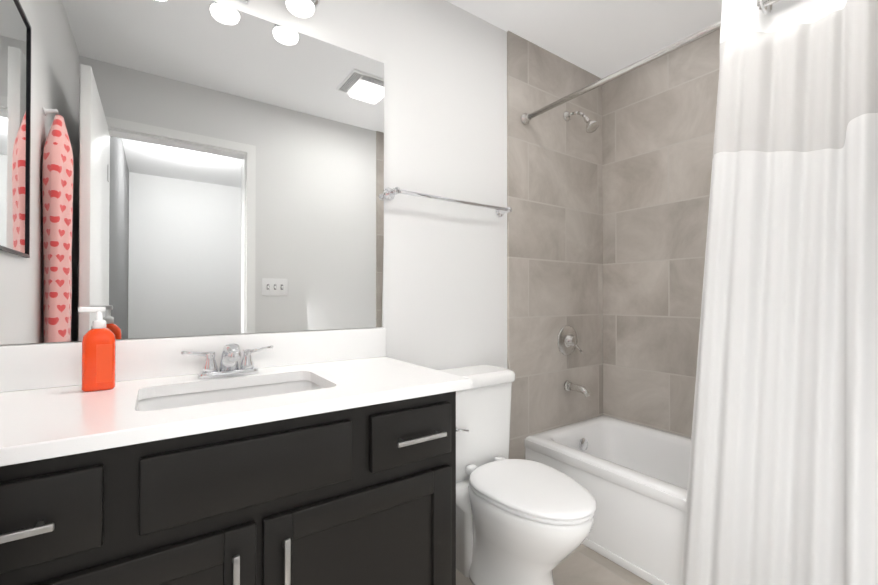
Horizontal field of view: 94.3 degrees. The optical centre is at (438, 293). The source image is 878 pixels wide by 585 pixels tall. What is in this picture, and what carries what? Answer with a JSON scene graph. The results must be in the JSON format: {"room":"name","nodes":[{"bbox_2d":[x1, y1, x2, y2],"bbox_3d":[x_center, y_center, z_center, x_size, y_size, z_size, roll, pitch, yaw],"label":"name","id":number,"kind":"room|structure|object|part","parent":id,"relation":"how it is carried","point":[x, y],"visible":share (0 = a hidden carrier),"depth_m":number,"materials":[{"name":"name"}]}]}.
{"room":"bathroom","nodes":[
{"label":"bathroom","id":0,"kind":"room"},
{"bbox_2d":[0,0,506,369],"bbox_3d":[-0.102,-0.109,1.820,2.863,2.446,0.120,0,-1,-35],"label":"wall","id":1,"kind":"structure","parent":0,"point":[445,135],"depth_m":1.81,"materials":[{"name":"white paint"}]},
{"bbox_2d":[0,0,383,344],"bbox_3d":[-0.682,-0.406,1.341,1.111,1.074,0.006,0,-1,-35],"label":"vanity mirror","id":2,"kind":"object","parent":1,"relation":"attached to","point":[172,168],"visible":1,"depth_m":1.26,"materials":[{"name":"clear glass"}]},
{"bbox_2d":[0,328,385,391],"bbox_3d":[-0.677,0.192,1.330,1.115,0.116,0.019,0,-1,-35],"label":"backsplash","id":3,"kind":"structure","parent":1,"relation":"attached to","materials":[{"name":"white stone"}]},
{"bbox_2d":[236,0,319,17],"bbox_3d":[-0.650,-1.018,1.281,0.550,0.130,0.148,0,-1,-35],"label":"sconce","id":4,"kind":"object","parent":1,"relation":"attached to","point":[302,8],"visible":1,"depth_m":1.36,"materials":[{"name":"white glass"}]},
{"bbox_3d":[-0.469,-0.967,1.376,0.091,0.028,0.091,0,-1,-35],"label":"glass","id":5,"kind":"part","parent":4,"relation":"part of","materials":[{"name":"white glass"}]},
{"bbox_2d":[384,187,511,216],"bbox_3d":[0.069,-0.409,1.819,0.672,0.052,0.078,0,-1,-35],"label":"towel rail","id":6,"kind":"object","parent":1,"relation":"attached to","point":[389,194],"visible":1,"depth_m":1.74,"materials":[{"name":"silver metal"}]},
{"bbox_2d":[507,31,509,458],"bbox_3d":[0.351,-0.107,2.053,0.006,2.446,0.012,0,-1,-35],"label":"trim","id":7,"kind":"structure","parent":1,"relation":"attached to","point":[508,205],"depth_m":2.05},
{"bbox_2d":[509,31,602,459],"bbox_3d":[0.683,-0.106,2.285,0.804,2.446,0.012,0,-1,-35],"label":"wall tiles","id":8,"kind":"structure","parent":1,"relation":"attached to","point":[556,236],"depth_m":2.24,"materials":[{"name":"grey tile"}]},
{"bbox_2d":[557,325,582,354],"bbox_3d":[0.745,0.262,2.274,0.170,0.170,0.071,0,-1,-35],"label":"shower valve","id":9,"kind":"object","parent":8,"relation":"attached to","point":[567,340],"visible":1,"depth_m":2.27,"materials":[{"name":"silver metal"}]},
{"bbox_2d":[564,380,590,396],"bbox_3d":[0.767,0.522,2.241,0.060,0.071,0.148,0,-1,-35],"label":"tub spout","id":10,"kind":"object","parent":8,"relation":"attached to","point":[570,385],"visible":1,"depth_m":2.23,"materials":[{"name":"silver metal"}]},
{"bbox_2d":[563,111,598,132],"bbox_3d":[0.781,-0.953,2.231,0.072,0.171,0.199,0,-1,-35],"label":"shower head","id":11,"kind":"object","parent":8,"relation":"attached to","point":[592,126],"visible":1,"depth_m":2.19},
{"bbox_2d":[521,0,779,124],"bbox_3d":[0.874,-0.916,1.506,0.060,0.060,1.494,0,-1,-35],"label":"curtain rod","id":12,"kind":"object","parent":8,"relation":"attached to","point":[706,31],"visible":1,"depth_m":1.62,"materials":[{"name":"silver metal"}]},
{"bbox_2d":[680,0,877,584],"bbox_3d":[1.030,0.004,1.143,0.230,2.150,0.697,0,-1,-35],"label":"shower curtain","id":13,"kind":"object","parent":12,"relation":"hanging from","point":[782,488],"visible":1,"depth_m":1.19,"materials":[{"name":"fabric"}]},
{"bbox_2d":[456,544,651,584],"bbox_3d":[1.075,1.161,0.119,2.863,0.120,4.240,0,-1,-35],"label":"floor","id":14,"kind":"structure","parent":0,"point":[581,564],"depth_m":1.63,"materials":[{"name":"tile"}]},
{"bbox_2d":[0,328,470,584],"bbox_3d":[-0.517,0.620,1.097,1.115,0.976,0.578,0,-1,-35],"label":"bathroom vanity","id":15,"kind":"object","parent":14,"relation":"on","point":[325,457],"visible":1,"depth_m":0.93,"materials":[{"name":"black wood"}]},
{"bbox_3d":[-0.659,0.383,0.671,0.008,0.008,0.022,0,-1,-35],"label":"handle post","id":16,"kind":"part","parent":15,"relation":"part of","materials":[{"name":"silver metal"}]},
{"bbox_3d":[-0.708,0.380,0.663,0.250,0.143,0.020,0,-1,-35],"label":"drawer","id":17,"kind":"part","parent":15,"relation":"part of","materials":[{"name":"black wood"}]},
{"bbox_3d":[-0.603,0.522,0.735,0.383,0.062,0.020,0,-1,-35],"label":"door rail","id":18,"kind":"part","parent":15,"relation":"part of","materials":[{"name":"black wood"}]},
{"bbox_3d":[-0.606,0.736,0.737,0.385,0.370,0.010,0,-1,-35],"label":"door panel","id":19,"kind":"part","parent":15,"relation":"part of","materials":[{"name":"black wood"}]},
{"bbox_2d":[0,357,470,466],"bbox_3d":[-0.522,0.263,1.107,1.115,0.030,0.560,0,-1,-35],"label":"countertop","id":20,"kind":"structure","parent":15,"relation":"on","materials":[{"name":"white stone"}]},
{"bbox_2d":[78,307,115,391],"bbox_3d":[-0.886,0.140,1.055,0.075,0.214,0.047,0,-1,-35],"label":"soap dispenser","id":21,"kind":"object","parent":20,"relation":"on","point":[99,356],"visible":1,"depth_m":1.04,"materials":[{"name":"orange plastic"}]},
{"bbox_2d":[181,343,272,378],"bbox_3d":[-0.619,0.197,1.214,0.254,0.103,0.152,0,-1,-35],"label":"faucet","id":22,"kind":"object","parent":20,"relation":"on","point":[229,368],"depth_m":1.23,"materials":[{"name":"silver metal"}]},
{"bbox_2d":[137,380,323,410],"bbox_3d":[-0.530,0.351,1.086,0.495,0.145,0.340,0,-1,-35],"label":"sink","id":23,"kind":"object","parent":20,"relation":"in","point":[160,400],"depth_m":1.19,"materials":[{"name":"white ceramic"}]},
{"bbox_3d":[-0.176,0.524,1.032,0.383,0.062,0.020,0,-1,-35],"label":"door rail","id":24,"kind":"part","parent":15,"relation":"part of","materials":[{"name":"black wood"}]},
{"bbox_3d":[-0.179,0.738,1.034,0.385,0.370,0.010,0,-1,-35],"label":"door panel","id":25,"kind":"part","parent":15,"relation":"part of","materials":[{"name":"black wood"}]},
{"bbox_3d":[-0.072,0.383,1.105,0.250,0.143,0.020,0,-1,-35],"label":"drawer","id":26,"kind":"part","parent":15,"relation":"part of","materials":[{"name":"black wood"}]},
{"bbox_2d":[438,365,595,584],"bbox_3d":[0.254,0.721,1.546,0.425,0.782,0.706,0,-1,-35],"label":"toilet","id":27,"kind":"object","parent":14,"relation":"on","point":[523,522],"visible":0.85,"depth_m":1.46,"materials":[{"name":"white ceramic"}]},
{"bbox_3d":[0.088,0.533,1.592,0.063,0.023,0.018,0,-1,-35],"label":"lever arm","id":28,"kind":"part","parent":27,"relation":"part of"},
{"bbox_3d":[0.115,0.357,1.748,0.425,0.052,0.220,0,-1,-35],"label":"tank lid","id":29,"kind":"part","parent":27,"relation":"part of","materials":[{"name":"white ceramic"}]},
{"bbox_3d":[0.114,0.566,1.748,0.400,0.365,0.195,0,-1,-35],"label":"tank","id":30,"kind":"part","parent":27,"relation":"part of","materials":[{"name":"white ceramic"}]},
{"bbox_3d":[0.311,0.912,1.480,0.348,0.398,0.521,0,-1,-35],"label":"bowl","id":31,"kind":"part","parent":27,"relation":"part of","materials":[{"name":"white ceramic"}]},
{"bbox_3d":[0.330,0.703,1.454,0.350,0.016,0.459,0,-1,-35],"label":"seat","id":32,"kind":"part","parent":27,"relation":"part of","materials":[{"name":"white plastic"}]},
{"bbox_3d":[0.331,0.684,1.452,0.356,0.023,0.464,0,-1,-35],"label":"lid","id":33,"kind":"part","parent":27,"relation":"part of","materials":[{"name":"white plastic"}]},
{"bbox_2d":[524,415,690,584],"bbox_3d":[1.149,0.921,1.683,0.690,0.383,1.493,0,-1,-35],"label":"bathtub","id":34,"kind":"object","parent":14,"relation":"on","point":[631,478],"visible":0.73,"depth_m":1.75,"materials":[{"name":"white ceramic"}]},
{"bbox_2d":[446,0,759,78],"bbox_3d":[1.075,-1.405,0.139,2.863,0.120,4.240,0,-1,-35],"label":"ceiling","id":35,"kind":"structure","parent":0,"point":[601,39],"depth_m":2.00,"materials":[{"name":"white paint"}]},
{"bbox_3d":[1.493,-0.108,1.930,0.120,2.446,1.520,0,-1,-35],"label":"wall","id":36,"kind":"structure","parent":0,"visible":0},
{"bbox_2d":[602,5,771,437],"bbox_3d":[1.442,-0.109,1.887,0.012,2.446,1.507,0,-1,-35],"label":"wall tile","id":37,"kind":"structure","parent":36,"relation":"attached to","point":[658,121],"depth_m":2.23,"materials":[{"name":"grey tile"}]}
]}

